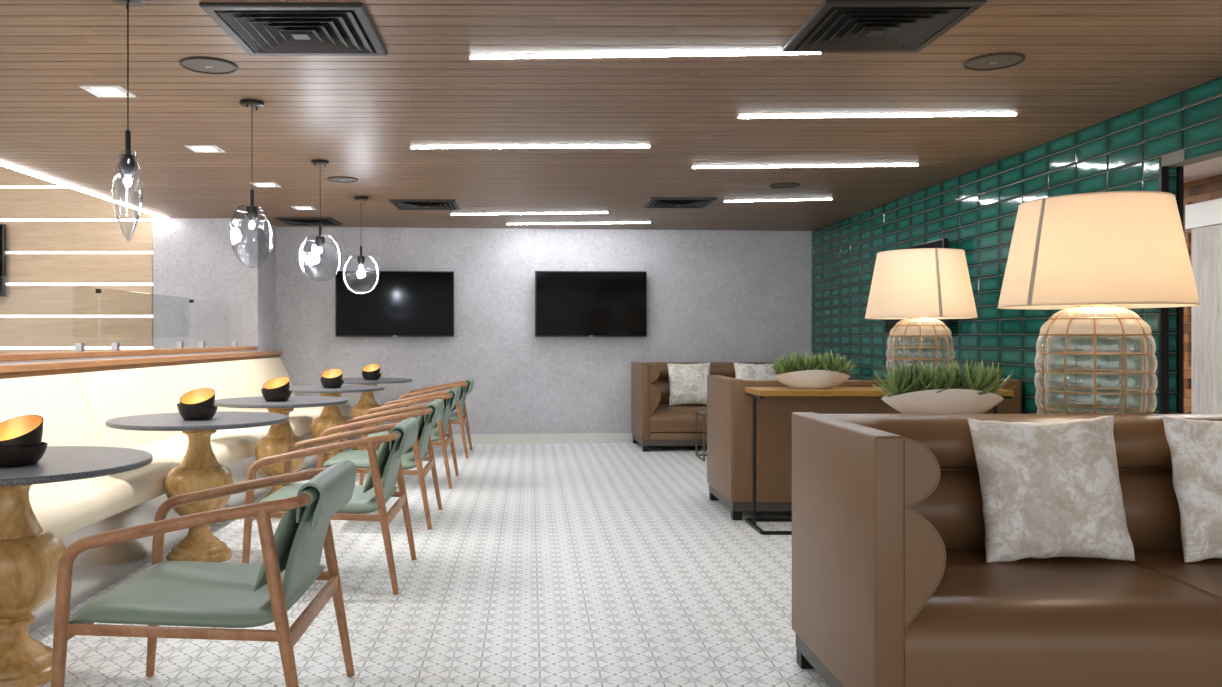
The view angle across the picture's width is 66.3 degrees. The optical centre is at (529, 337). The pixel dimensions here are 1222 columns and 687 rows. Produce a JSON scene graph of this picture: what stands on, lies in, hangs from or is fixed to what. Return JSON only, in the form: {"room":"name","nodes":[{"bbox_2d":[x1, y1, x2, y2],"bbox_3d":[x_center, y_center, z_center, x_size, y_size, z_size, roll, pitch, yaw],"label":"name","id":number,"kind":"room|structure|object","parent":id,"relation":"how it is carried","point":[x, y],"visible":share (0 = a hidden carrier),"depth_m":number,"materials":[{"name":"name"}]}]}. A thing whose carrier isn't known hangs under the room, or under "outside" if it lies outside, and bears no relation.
{"room":"lounge","nodes":[
{"label":"lounge","id":0,"kind":"room"},
{"bbox_2d":[0,441,47,466],"bbox_3d":[-1.720,0.382,3.100,0.200,0.082,0.200,0,0,0],"label":"bowl","id":1,"kind":"object","parent":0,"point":[12,453],"depth_m":3.04,"materials":[{"name":"black ceramic"}]},
{"bbox_2d":[0,350,256,364],"bbox_3d":[-2.870,0.641,4.160,0.260,1.037,10.320,0,0,0],"label":"wall partition","id":2,"kind":"structure","parent":0,"point":[241,351],"depth_m":6.04,"materials":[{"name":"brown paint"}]},
{"bbox_2d":[0,346,256,360],"bbox_3d":[-2.880,0.106,4.160,0.300,0.033,10.320,0,0,0],"label":"trim","id":3,"kind":"structure","parent":2,"relation":"on","point":[95,353],"depth_m":6.04,"materials":[{"name":"brown wood"}]},
{"bbox_2d":[0,351,282,378],"bbox_3d":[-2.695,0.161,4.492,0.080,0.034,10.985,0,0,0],"label":"trim","id":4,"kind":"structure","parent":2,"relation":"attached to","point":[77,364],"depth_m":5.99,"materials":[{"name":"brown wood"}]},
{"bbox_2d":[0,166,275,352],"bbox_3d":[-5.065,-0.390,9.800,4.670,3.100,1.000,0,0,0],"label":"wall","id":5,"kind":"structure","parent":0,"point":[15,203],"depth_m":9.30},
{"bbox_2d":[0,224,5,296],"bbox_3d":[-5.780,-0.765,9.244,1.150,0.720,0.102,0,0,0],"label":"television","id":6,"kind":"object","parent":5,"relation":"attached to","point":[2,226],"visible":1,"depth_m":9.20,"materials":[{"name":"black"}]},
{"bbox_2d":[0,315,152,317],"bbox_3d":[-5.580,-0.212,9.326,3.600,0.024,0.028,0,0,0],"label":"wall light line","id":7,"kind":"object","parent":5,"relation":"attached to","point":[1,316],"visible":1,"depth_m":9.31,"materials":[{"name":"white"}]},
{"bbox_2d":[0,219,152,220],"bbox_3d":[-5.580,-1.175,9.326,3.600,0.024,0.028,0,0,0],"label":"wall light line","id":8,"kind":"object","parent":5,"relation":"attached to","point":[0,219],"visible":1,"depth_m":9.31,"materials":[{"name":"white plastic"}]},
{"bbox_2d":[0,347,152,348],"bbox_3d":[-5.580,0.105,9.326,3.600,0.024,0.028,0,0,0],"label":"wall light line","id":9,"kind":"object","parent":5,"relation":"attached to","point":[0,347],"visible":0.6,"depth_m":9.31,"materials":[{"name":"white"}]},
{"bbox_2d":[6,251,152,253],"bbox_3d":[-5.580,-0.850,9.326,3.600,0.024,0.028,0,0,0],"label":"wall light line","id":10,"kind":"object","parent":5,"relation":"attached to","point":[7,252],"visible":1,"depth_m":9.31,"materials":[{"name":"white"}]},
{"bbox_2d":[6,283,152,285],"bbox_3d":[-5.580,-0.533,9.326,3.600,0.024,0.028,0,0,0],"label":"wall light line","id":11,"kind":"object","parent":5,"relation":"attached to","point":[6,283],"visible":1,"depth_m":9.31,"materials":[{"name":"white"}]},
{"bbox_2d":[30,443,829,686],"bbox_3d":[-1.100,1.210,4.650,12.600,0.100,12.500,0,0,0],"label":"floor","id":12,"kind":"structure","parent":0,"point":[541,564],"depth_m":4.21,"materials":[{"name":"tile"}]},
{"bbox_2d":[0,446,152,686],"bbox_3d":[-1.775,0.791,3.180,0.900,0.737,0.900,0,0,0],"label":"pedestal table","id":13,"kind":"object","parent":12,"relation":"on","point":[30,554],"visible":0.94,"depth_m":3.11,"materials":[{"name":"wood"}]},
{"bbox_2d":[0,415,47,466],"bbox_3d":[-1.720,0.344,3.100,0.200,0.158,0.200,0,0,0],"label":"candle holder","id":14,"kind":"object","parent":13,"relation":"on","point":[21,444],"visible":1,"depth_m":3.08,"materials":[{"name":"black ceramic"}]},
{"bbox_2d":[0,415,42,446],"bbox_3d":[-1.720,0.342,3.100,0.174,0.154,0.174,0,0,0],"label":"bowl","id":15,"kind":"object","parent":14,"relation":"on","point":[27,430],"depth_m":3.15,"materials":[{"name":"brown metal"}]},
{"bbox_2d":[0,357,351,633],"bbox_3d":[-2.292,0.685,5.615,0.783,0.950,8.630,0,0,0],"label":"banquette","id":16,"kind":"object","parent":12,"relation":"on","point":[75,408],"visible":0.62,"depth_m":5.19,"materials":[{"name":"beige leather"}]},
{"bbox_2d":[105,411,287,561],"bbox_3d":[-1.734,0.791,4.880,0.900,0.737,0.900,0,0,-40],"label":"pedestal table","id":17,"kind":"object","parent":12,"relation":"on","point":[199,469],"visible":0.81,"depth_m":4.78,"materials":[{"name":"brown wood"}]},
{"bbox_2d":[177,388,217,420],"bbox_3d":[-1.716,0.344,4.800,0.200,0.158,0.200,0,0,-4],"label":"candle holder","id":18,"kind":"object","parent":17,"relation":"on","point":[197,404],"visible":1,"depth_m":4.76,"materials":[{"name":"black metal"}]},
{"bbox_2d":[179,388,214,407],"bbox_3d":[-1.716,0.342,4.800,0.174,0.154,0.174,0,0,-4],"label":"bowl","id":19,"kind":"object","parent":18,"relation":"on","point":[201,397],"depth_m":4.85,"materials":[{"name":"brown metal"}]},
{"bbox_2d":[177,403,217,420],"bbox_3d":[-1.716,0.382,4.800,0.200,0.082,0.200,0,0,-4],"label":"bowl","id":20,"kind":"object","parent":18,"relation":"on","point":[188,411],"depth_m":4.73,"materials":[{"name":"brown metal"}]},
{"bbox_2d":[51,460,356,686],"bbox_3d":[-0.950,0.784,2.868,0.738,0.757,0.689,0,0,0],"label":"armchair","id":21,"kind":"object","parent":12,"relation":"on","point":[222,596],"visible":1,"depth_m":2.64,"materials":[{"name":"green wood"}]},
{"bbox_2d":[254,508,299,591],"bbox_3d":[-0.716,0.588,2.868,0.137,0.265,0.472,0,0,0],"label":"cushion","id":22,"kind":"object","parent":21,"relation":"on","point":[287,533],"depth_m":2.65,"materials":[{"name":"green leather"}]},
{"bbox_2d":[214,396,347,501],"bbox_3d":[-1.690,0.791,6.300,0.900,0.737,0.900,0,0,10],"label":"pedestal table","id":23,"kind":"object","parent":12,"relation":"on","point":[279,437],"visible":0.62,"depth_m":6.18,"materials":[{"name":"brown wood"}]},
{"bbox_2d":[261,377,291,401],"bbox_3d":[-1.690,0.344,6.200,0.200,0.158,0.200,0,0,6],"label":"candle holder","id":24,"kind":"object","parent":23,"relation":"on","point":[276,389],"visible":1,"depth_m":6.15,"materials":[{"name":"black metal"}]},
{"bbox_2d":[261,389,291,401],"bbox_3d":[-1.690,0.382,6.200,0.200,0.082,0.200,0,0,6],"label":"bowl","id":25,"kind":"object","parent":24,"relation":"on","point":[271,395],"depth_m":6.13,"materials":[{"name":"brown metal"}]},
{"bbox_2d":[263,377,289,391],"bbox_3d":[-1.690,0.342,6.200,0.174,0.154,0.174,0,0,6],"label":"bowl","id":26,"kind":"object","parent":24,"relation":"on","point":[279,384],"depth_m":6.25,"materials":[{"name":"brown metal"}]},
{"bbox_2d":[242,417,418,594],"bbox_3d":[-0.940,0.784,4.530,0.738,0.757,0.689,0,0,0],"label":"armchair","id":27,"kind":"object","parent":12,"relation":"on","point":[386,465],"visible":0.86,"depth_m":4.29,"materials":[{"name":"brown wood"}]},
{"bbox_2d":[363,441,389,492],"bbox_3d":[-0.706,0.588,4.530,0.137,0.265,0.472,0,0,0],"label":"cushion","id":28,"kind":"object","parent":27,"relation":"on","point":[383,454],"depth_m":4.32,"materials":[{"name":"green leather"}]},
{"bbox_2d":[289,385,384,468],"bbox_3d":[-1.690,0.791,7.900,0.900,0.737,0.900,0,0,-30],"label":"pedestal table","id":29,"kind":"object","parent":12,"relation":"on","point":[330,416],"visible":0.51,"depth_m":7.79,"materials":[{"name":"brown wood"}]},
{"bbox_2d":[320,369,343,387],"bbox_3d":[-1.661,0.344,7.800,0.200,0.158,0.200,0,0,-9],"label":"candle holder","id":30,"kind":"object","parent":29,"relation":"on","point":[331,378],"visible":1,"depth_m":7.75,"materials":[{"name":"black"}]},
{"bbox_2d":[320,378,343,387],"bbox_3d":[-1.661,0.382,7.800,0.200,0.082,0.200,0,0,-9],"label":"bowl","id":31,"kind":"object","parent":30,"relation":"on","point":[326,382],"depth_m":7.72,"materials":[{"name":"black ceramic"}]},
{"bbox_2d":[321,369,342,379],"bbox_3d":[-1.661,0.342,7.800,0.174,0.154,0.174,0,0,-9],"label":"bowl","id":32,"kind":"object","parent":30,"relation":"on","point":[331,374],"depth_m":7.86,"materials":[{"name":"brown metal"}]},
{"bbox_2d":[342,378,412,449],"bbox_3d":[-1.635,0.791,9.360,0.900,0.737,0.900,0,0,20],"label":"pedestal table","id":33,"kind":"object","parent":12,"relation":"on","point":[367,401],"visible":0.38,"depth_m":9.25,"materials":[{"name":"brown wood"}]},
{"bbox_2d":[361,364,380,379],"bbox_3d":[-1.580,0.344,9.270,0.200,0.158,0.200,0,0,-2],"label":"candle holder","id":34,"kind":"object","parent":33,"relation":"on","point":[371,371],"visible":1,"depth_m":9.22,"materials":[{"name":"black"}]},
{"bbox_2d":[361,372,380,379],"bbox_3d":[-1.580,0.382,9.270,0.200,0.082,0.200,0,0,-2],"label":"bowl","id":35,"kind":"object","parent":34,"relation":"on","point":[366,375],"depth_m":9.20,"materials":[{"name":"black ceramic"}]},
{"bbox_2d":[363,364,379,373],"bbox_3d":[-1.580,0.342,9.270,0.174,0.154,0.174,0,0,-2],"label":"bowl","id":36,"kind":"object","parent":34,"relation":"on","point":[371,368],"depth_m":9.33,"materials":[{"name":"brown metal"}]},
{"bbox_2d":[317,399,443,529],"bbox_3d":[-0.939,0.784,5.945,0.738,0.757,0.689,0,0,0],"label":"armchair","id":37,"kind":"object","parent":12,"relation":"on","point":[429,414],"visible":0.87,"depth_m":5.71,"materials":[{"name":"brown wood"}]},
{"bbox_2d":[405,415,424,453],"bbox_3d":[-0.705,0.588,5.945,0.137,0.265,0.472,0,0,0],"label":"cushion","id":38,"kind":"object","parent":37,"relation":"on","point":[421,419],"depth_m":5.75,"materials":[{"name":"green fabric"}]},
{"bbox_2d":[359,387,460,488],"bbox_3d":[-0.943,0.784,7.465,0.738,0.757,0.689,0,0,0],"label":"armchair","id":39,"kind":"object","parent":12,"relation":"on","point":[451,397],"visible":0.69,"depth_m":7.22,"materials":[{"name":"brown wood"}]},
{"bbox_2d":[432,399,445,428],"bbox_3d":[-0.709,0.588,7.465,0.137,0.265,0.472,0,0,0],"label":"cushion","id":40,"kind":"object","parent":39,"relation":"on","point":[444,412],"depth_m":7.27,"materials":[{"name":"green leather"}]},
{"bbox_2d":[396,378,473,458],"bbox_3d":[-0.938,0.784,9.245,0.738,0.757,0.689,0,0,0],"label":"armchair","id":41,"kind":"object","parent":12,"relation":"on","point":[466,386],"visible":0.65,"depth_m":8.99,"materials":[{"name":"brown wood"}]},
{"bbox_2d":[451,387,463,411],"bbox_3d":[-0.704,0.588,9.245,0.137,0.265,0.472,0,0,0],"label":"cushion","id":42,"kind":"object","parent":41,"relation":"on","point":[461,388],"depth_m":9.06,"materials":[{"name":"green fabric"}]},
{"bbox_2d":[695,411,706,460],"bbox_3d":[1.845,0.940,8.910,0.450,0.440,0.420,0,0,0],"label":"side table","id":43,"kind":"object","parent":12,"relation":"on","point":[702,413],"visible":0.46,"depth_m":8.93,"materials":[{"name":"brown metal"}]},
{"bbox_2d":[631,362,777,451],"bbox_3d":[2.104,0.714,9.864,1.960,0.893,0.816,0,0,-2],"label":"sofa","id":44,"kind":"object","parent":12,"relation":"on","point":[654,422],"visible":0.38,"depth_m":9.46,"materials":[{"name":"brown leather"}]},
{"bbox_2d":[650,380,669,413],"bbox_3d":[2.105,0.625,9.827,1.814,0.325,0.731,0,0,-2],"label":"cushion","id":45,"kind":"object","parent":44,"relation":"on","point":[659,389],"depth_m":9.56,"materials":[{"name":"brown leather"}]},
{"bbox_2d":[667,362,709,405],"bbox_3d":[1.710,0.499,9.953,0.482,0.464,0.192,0,0,5],"label":"throw pillow","id":46,"kind":"object","parent":44,"relation":"on","point":[688,382],"visible":0.8,"depth_m":9.89,"materials":[{"name":"fabric"}]},
{"bbox_2d":[642,362,777,381],"bbox_3d":[2.105,0.366,9.827,1.814,0.187,0.731,0,0,-2],"label":"cushion","id":47,"kind":"object","parent":44,"relation":"on","point":[654,371],"depth_m":10.10,"materials":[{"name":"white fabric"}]},
{"bbox_2d":[733,362,776,379],"bbox_3d":[2.422,0.499,9.954,0.478,0.467,0.183,0,0,-5],"label":"throw pillow","id":48,"kind":"object","parent":44,"relation":"on","point":[744,371],"visible":0.39,"depth_m":9.93,"materials":[{"name":"fabric"}]},
{"bbox_2d":[707,375,1021,519],"bbox_3d":[2.192,0.714,6.282,1.840,0.893,0.816,0,0,0],"label":"sofa","id":49,"kind":"object","parent":12,"relation":"on","point":[729,408],"visible":0.41,"depth_m":5.87,"materials":[{"name":"brown leather"}]},
{"bbox_2d":[745,387,1013,534],"bbox_3d":[2.102,0.736,5.670,1.496,0.848,0.410,0,0,0],"label":"console table","id":50,"kind":"object","parent":12,"relation":"on","point":[755,392],"visible":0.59,"depth_m":5.55,"materials":[{"name":"brown wood"}]},
{"bbox_2d":[773,370,850,388],"bbox_3d":[1.716,0.253,5.660,0.470,0.118,0.169,0,0,0],"label":"bowl","id":51,"kind":"object","parent":50,"relation":"on","point":[808,379],"visible":0.98,"depth_m":5.60,"materials":[{"name":"white ceramic"}]},
{"bbox_2d":[768,357,793,373],"bbox_3d":[1.533,0.167,5.641,0.194,0.113,0.199,0,0,-38],"label":"succulent","id":52,"kind":"object","parent":51,"relation":"in","point":[781,367],"visible":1,"depth_m":5.62,"materials":[{"name":"green plant"}]},
{"bbox_2d":[782,350,810,371],"bbox_3d":[1.609,0.150,5.669,0.245,0.149,0.260,0,0,-8],"label":"succulent","id":53,"kind":"object","parent":51,"relation":"in","point":[795,358],"visible":0.62,"depth_m":5.63,"materials":[{"name":"green plant"}]},
{"bbox_2d":[785,352,823,370],"bbox_3d":[1.682,0.152,5.640,0.274,0.143,0.221,0,0,11],"label":"succulent","id":54,"kind":"object","parent":51,"relation":"in","point":[813,358],"visible":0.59,"depth_m":5.59,"materials":[{"name":"green plant"}]},
{"bbox_2d":[809,350,850,371],"bbox_3d":[1.795,0.148,5.639,0.257,0.153,0.270,0,0,-10],"label":"succulent","id":55,"kind":"object","parent":51,"relation":"in","point":[832,366],"visible":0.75,"depth_m":5.59,"materials":[{"name":"green plant"}]},
{"bbox_2d":[834,353,859,373],"bbox_3d":[1.895,0.159,5.658,0.218,0.131,0.221,0,0,-38],"label":"succulent","id":56,"kind":"object","parent":51,"relation":"in","point":[845,364],"visible":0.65,"depth_m":5.64,"materials":[{"name":"green plant"}]},
{"bbox_2d":[865,248,977,386],"bbox_3d":[2.386,-0.104,5.690,0.639,0.834,0.639,0,0,22],"label":"table lamp","id":57,"kind":"object","parent":50,"relation":"on","point":[920,287],"visible":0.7,"depth_m":5.47,"materials":[{"name":"white fabric"}]},
{"bbox_2d":[792,412,1221,686],"bbox_3d":[1.955,0.714,2.928,2.040,0.893,0.816,0,0,0],"label":"sofa","id":58,"kind":"object","parent":12,"relation":"on","point":[894,585],"visible":0.88,"depth_m":2.65,"materials":[{"name":"brown leather"}]},
{"bbox_2d":[828,415,1221,505],"bbox_3d":[1.955,0.366,2.892,1.894,0.187,0.731,0,0,0],"label":"cushion","id":59,"kind":"object","parent":58,"relation":"on","point":[928,448],"depth_m":3.17,"materials":[{"name":"brown leather"}]},
{"bbox_2d":[905,470,1182,624],"bbox_3d":[1.955,0.625,2.892,1.894,0.325,0.731,0,0,0],"label":"cushion","id":60,"kind":"object","parent":58,"relation":"on","point":[949,580],"depth_m":2.79,"materials":[{"name":"brown leather"}]},
{"bbox_2d":[967,415,1134,561],"bbox_3d":[1.709,0.497,3.059,0.486,0.474,0.189,0,0,1],"label":"throw pillow","id":61,"kind":"object","parent":58,"relation":"on","point":[1049,489],"visible":1,"depth_m":3.00,"materials":[{"name":"fabric"}]},
{"bbox_2d":[1163,416,1221,561],"bbox_3d":[2.347,0.498,3.061,0.488,0.473,0.196,0,0,-7],"label":"throw pillow","id":62,"kind":"object","parent":58,"relation":"on","point":[1195,446],"visible":1,"depth_m":3.02,"materials":[{"name":"fabric"}]},
{"bbox_3d":[2.105,0.736,3.570,1.490,0.848,0.410,0,0,0],"label":"console table","id":63,"kind":"object","parent":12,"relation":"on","visible":0},
{"bbox_2d":[881,389,1003,413],"bbox_3d":[1.597,0.253,3.600,0.470,0.118,0.169,0,0,0],"label":"bowl","id":64,"kind":"object","parent":63,"relation":"on","point":[949,401],"visible":0.8,"depth_m":3.54,"materials":[{"name":"white ceramic"}]},
{"bbox_2d":[872,362,922,394],"bbox_3d":[1.443,0.159,3.598,0.225,0.131,0.232,0,0,16],"label":"succulent","id":65,"kind":"object","parent":64,"relation":"in","point":[894,379],"visible":0.94,"depth_m":3.55,"materials":[{"name":"green plant"}]},
{"bbox_2d":[883,360,946,392],"bbox_3d":[1.493,0.155,3.612,0.252,0.139,0.249,0,0,28],"label":"succulent","id":66,"kind":"object","parent":64,"relation":"in","point":[918,386],"visible":0.54,"depth_m":3.57,"materials":[{"name":"green plant"}]},
{"bbox_2d":[920,361,967,389],"bbox_3d":[1.552,0.157,3.579,0.215,0.131,0.231,0,0,7],"label":"succulent","id":67,"kind":"object","parent":64,"relation":"in","point":[940,384],"visible":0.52,"depth_m":3.54,"materials":[{"name":"green plant"}]},
{"bbox_2d":[923,360,975,388],"bbox_3d":[1.642,0.155,3.616,0.264,0.137,0.213,0,0,10],"label":"succulent","id":68,"kind":"object","parent":64,"relation":"in","point":[957,384],"visible":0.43,"depth_m":3.56,"materials":[{"name":"green plant"}]},
{"bbox_2d":[951,359,1008,394],"bbox_3d":[1.710,0.153,3.590,0.256,0.142,0.249,0,0,21],"label":"succulent","id":69,"kind":"object","parent":64,"relation":"in","point":[978,377],"visible":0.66,"depth_m":3.54,"materials":[{"name":"green plant"}]},
{"bbox_2d":[968,360,1015,393],"bbox_3d":[1.758,0.154,3.631,0.238,0.139,0.231,0,0,-43],"label":"succulent","id":70,"kind":"object","parent":64,"relation":"in","point":[992,374],"visible":0.41,"depth_m":3.58,"materials":[{"name":"green plant"}]},
{"bbox_2d":[997,191,1200,413],"bbox_3d":[2.165,-0.104,3.570,0.665,0.834,0.665,0,0,0],"label":"table lamp","id":71,"kind":"object","parent":63,"relation":"on","point":[1093,258],"visible":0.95,"depth_m":3.37,"materials":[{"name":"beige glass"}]},
{"bbox_2d":[276,227,811,440],"bbox_3d":[0.285,-0.017,10.285,6.055,2.353,0.150,0,0,-4],"label":"wall","id":72,"kind":"structure","parent":0,"point":[713,295],"depth_m":10.19,"materials":[{"name":"grey paper"}]},
{"bbox_2d":[335,271,453,336],"bbox_3d":[-1.452,-0.360,10.027,1.266,0.706,0.103,0,0,-4],"label":"television","id":73,"kind":"object","parent":72,"relation":"attached to","point":[401,303],"visible":1,"depth_m":9.98,"materials":[{"name":"black"}]},
{"bbox_2d":[354,433,632,444],"bbox_3d":[0.620,1.107,10.224,5.054,0.105,0.018,0,0,-4],"label":"baseboard","id":74,"kind":"structure","parent":72,"relation":"attached to","point":[571,437],"depth_m":10.18,"materials":[{"name":"white"}]},
{"bbox_2d":[535,271,646,336],"bbox_3d":[0.663,-0.366,10.175,1.225,0.716,0.103,0,0,-4],"label":"television","id":75,"kind":"object","parent":72,"relation":"attached to","point":[567,303],"visible":1,"depth_m":10.12,"materials":[{"name":"black"}]},
{"bbox_2d":[0,0,1221,230],"bbox_3d":[0.790,-1.243,4.533,8.820,0.100,12.418,0,0,0],"label":"ceiling","id":76,"kind":"structure","parent":0,"point":[1087,63],"depth_m":4.78,"materials":[{"name":"brown wood"}]},
{"bbox_2d":[0,163,169,219],"bbox_3d":[-3.620,-1.199,3.902,0.044,0.048,10.804,0,0,0],"label":"light","id":77,"kind":"object","parent":76,"relation":"attached to","point":[1,164],"visible":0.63,"depth_m":7.36,"materials":[{"name":"white plastic"}]},
{"bbox_2d":[79,86,135,96],"bbox_3d":[-2.040,-1.190,4.500,0.190,0.011,0.190,0,0,0],"label":"recessed light","id":78,"kind":"object","parent":76,"relation":"in","point":[99,91],"visible":0.96,"depth_m":4.50,"materials":[{"name":"white plastic"}]},
{"bbox_2d":[111,0,146,242],"bbox_3d":[-1.405,-0.761,3.250,0.120,0.863,0.300,0,0,-25],"label":"pendant lamp","id":79,"kind":"object","parent":76,"relation":"hanging from","point":[127,164],"visible":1,"depth_m":3.24,"materials":[{"name":"clear glass"}]},
{"bbox_2d":[118,130,137,176],"bbox_3d":[-1.405,-0.643,3.250,0.068,0.163,0.068,0,0,-25],"label":"socket","id":80,"kind":"object","parent":79,"relation":"attached to","point":[127,169],"depth_m":3.23,"materials":[{"name":"black metal"}]},
{"bbox_2d":[185,145,224,152],"bbox_3d":[-2.050,-1.190,5.870,0.190,0.011,0.190,0,0,0],"label":"recessed light","id":81,"kind":"object","parent":76,"relation":"in","point":[196,148],"visible":1,"depth_m":5.86,"materials":[{"name":"white plastic"}]},
{"bbox_2d":[179,56,237,74],"bbox_3d":[-1.405,-1.189,4.070,0.244,0.012,0.244,0,0,0],"label":"ceiling speaker","id":82,"kind":"object","parent":76,"relation":"attached to","point":[205,65],"visible":1,"depth_m":4.05,"materials":[{"name":"metal"}]},
{"bbox_2d":[183,59,234,72],"bbox_3d":[-1.405,-1.187,4.070,0.216,0.005,0.216,0,0,0],"label":"grille","id":83,"kind":"object","parent":82,"relation":"attached to","point":[195,65],"depth_m":4.06,"materials":[{"name":"metal"}]},
{"bbox_2d":[229,99,272,267],"bbox_3d":[-1.408,-0.771,4.710,0.120,0.843,0.304,0,0,24],"label":"pendant lamp","id":84,"kind":"object","parent":76,"relation":"hanging from","point":[251,212],"visible":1,"depth_m":4.70,"materials":[{"name":"clear glass"}]},
{"bbox_2d":[245,189,258,221],"bbox_3d":[-1.408,-0.668,4.710,0.068,0.163,0.068,0,0,24],"label":"socket","id":85,"kind":"object","parent":84,"relation":"attached to","point":[251,212],"depth_m":4.69,"materials":[{"name":"black metal"}]},
{"bbox_2d":[199,2,386,55],"bbox_3d":[-0.887,-1.180,3.600,0.580,0.034,0.580,0,0,0],"label":"ceiling vent","id":86,"kind":"object","parent":76,"relation":"in","point":[259,28],"visible":1,"depth_m":3.54,"materials":[{"name":"metal"}]},
{"bbox_2d":[274,217,341,225],"bbox_3d":[-2.260,-1.180,9.500,0.560,0.034,0.560,0,0,0],"label":"ceiling vent","id":87,"kind":"object","parent":76,"relation":"in","point":[291,221],"visible":0.98,"depth_m":9.43,"materials":[{"name":"metal"}]},
{"bbox_2d":[298,159,340,281],"bbox_3d":[-1.419,-0.784,6.290,0.300,0.818,0.120,0,0,-33],"label":"pendant lamp","id":88,"kind":"object","parent":76,"relation":"hanging from","point":[320,241],"visible":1,"depth_m":6.28,"materials":[{"name":"clear glass"}]},
{"bbox_2d":[315,223,324,247],"bbox_3d":[-1.419,-0.690,6.290,0.068,0.163,0.068,0,0,-33],"label":"socket","id":89,"kind":"object","parent":88,"relation":"attached to","point":[319,240],"depth_m":6.27,"materials":[{"name":"black metal"}]},
{"bbox_2d":[327,176,357,182],"bbox_3d":[-1.410,-1.189,7.000,0.230,0.012,0.230,0,0,0],"label":"ceiling speaker","id":90,"kind":"object","parent":76,"relation":"attached to","point":[341,179],"visible":1,"depth_m":6.98,"materials":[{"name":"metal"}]},
{"bbox_2d":[389,199,459,209],"bbox_3d":[-0.930,-1.180,8.320,0.570,0.034,0.570,0,0,0],"label":"ceiling vent","id":91,"kind":"object","parent":76,"relation":"in","point":[400,204],"visible":1,"depth_m":8.23,"materials":[{"name":"metal"}]},
{"bbox_2d":[410,146,650,148],"bbox_3d":[0.001,-1.192,5.824,1.503,0.011,0.020,0,0,1],"label":"recessed light","id":92,"kind":"object","parent":76,"relation":"in","point":[583,146],"visible":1,"depth_m":5.82,"materials":[{"name":"white plastic"}]},
{"bbox_2d":[469,52,821,59],"bbox_3d":[0.481,-1.192,3.928,1.481,0.011,0.022,0,0,3],"label":"recessed light","id":93,"kind":"object","parent":76,"relation":"in","point":[778,53],"visible":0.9,"depth_m":3.92,"materials":[{"name":"white plastic"}]},
{"bbox_2d":[643,197,716,207],"bbox_3d":[1.310,-1.180,8.200,0.560,0.034,0.560,0,0,0],"label":"ceiling vent","id":94,"kind":"object","parent":76,"relation":"in","point":[653,202],"visible":1,"depth_m":8.10,"materials":[{"name":"metal"}]},
{"bbox_2d":[691,165,918,168],"bbox_3d":[1.910,-1.192,6.479,1.555,0.011,0.021,0,0,3],"label":"recessed light","id":95,"kind":"object","parent":76,"relation":"in","point":[853,165],"visible":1,"depth_m":6.47,"materials":[{"name":"white plastic"}]},
{"bbox_2d":[737,114,1016,118],"bbox_3d":[1.863,-1.192,5.003,1.482,0.011,0.021,0,0,2],"label":"recessed light","id":96,"kind":"object","parent":76,"relation":"in","point":[974,114],"visible":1,"depth_m":5.00,"materials":[{"name":"white plastic"}]},
{"bbox_2d":[782,0,986,51],"bbox_3d":[1.325,-1.180,3.560,0.570,0.034,0.570,0,0,0],"label":"ceiling vent","id":97,"kind":"object","parent":76,"relation":"in","point":[835,25],"visible":1,"depth_m":3.50,"materials":[{"name":"metal"}]},
{"bbox_2d":[963,52,1025,70],"bbox_3d":[2.000,-1.189,4.010,0.244,0.012,0.244,0,0,0],"label":"ceiling speaker","id":98,"kind":"object","parent":76,"relation":"attached to","point":[991,61],"visible":1,"depth_m":3.99,"materials":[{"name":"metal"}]},
{"bbox_2d":[966,55,1021,68],"bbox_3d":[2.000,-1.187,4.010,0.216,0.005,0.216,0,0,0],"label":"grille","id":99,"kind":"object","parent":98,"relation":"attached to","point":[982,61],"depth_m":4.00,"materials":[{"name":"metal"}]},
{"bbox_2d":[811,76,1221,413],"bbox_3d":[3.201,-0.017,4.500,0.103,2.353,12.200,0,0,0],"label":"wall","id":100,"kind":"structure","parent":0,"point":[874,336],"depth_m":6.09,"materials":[{"name":"green tile"}]},
{"bbox_2d":[885,238,950,333],"bbox_3d":[3.086,-0.381,7.420,0.109,0.701,1.180,0,0,0],"label":"television","id":101,"kind":"object","parent":100,"relation":"attached to","point":[940,243],"visible":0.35,"depth_m":7.09,"materials":[{"name":"black"}]},
{"bbox_2d":[1159,167,1183,413],"bbox_3d":[3.201,0.154,4.647,0.111,2.012,0.026,0,0,0],"label":"door frame","id":102,"kind":"structure","parent":100,"relation":"attached to","point":[1163,171],"depth_m":4.63,"materials":[{"name":"black metal"}]},
{"bbox_2d":[1184,174,1221,203],"bbox_3d":[4.239,-0.017,4.650,1.922,2.353,12.500,0,0,0],"label":"wall","id":103,"kind":"structure","parent":0,"point":[1209,188],"depth_m":6.97,"materials":[{"name":"brown wood"}]},
{"bbox_2d":[1184,202,1191,413],"bbox_3d":[5.032,0.065,7.315,0.035,2.190,0.570,0,0,0],"label":"trim","id":104,"kind":"structure","parent":103,"relation":"attached to","point":[1187,232],"depth_m":7.09,"materials":[{"name":"brown wood"}]},
{"bbox_2d":[1185,198,1221,228],"bbox_3d":[5.025,-0.917,5.050,0.050,0.185,4.100,0,0,0],"label":"trim","id":105,"kind":"structure","parent":103,"relation":"attached to","point":[1206,213],"depth_m":6.90,"materials":[{"name":"white paint"}]},
{"bbox_2d":[1191,224,1221,413],"bbox_3d":[5.030,0.163,5.250,0.040,1.974,3.594,0,0,0],"label":"door","id":106,"kind":"structure","parent":103,"relation":"in","point":[1206,242],"depth_m":6.88,"materials":[{"name":"grey wood"}]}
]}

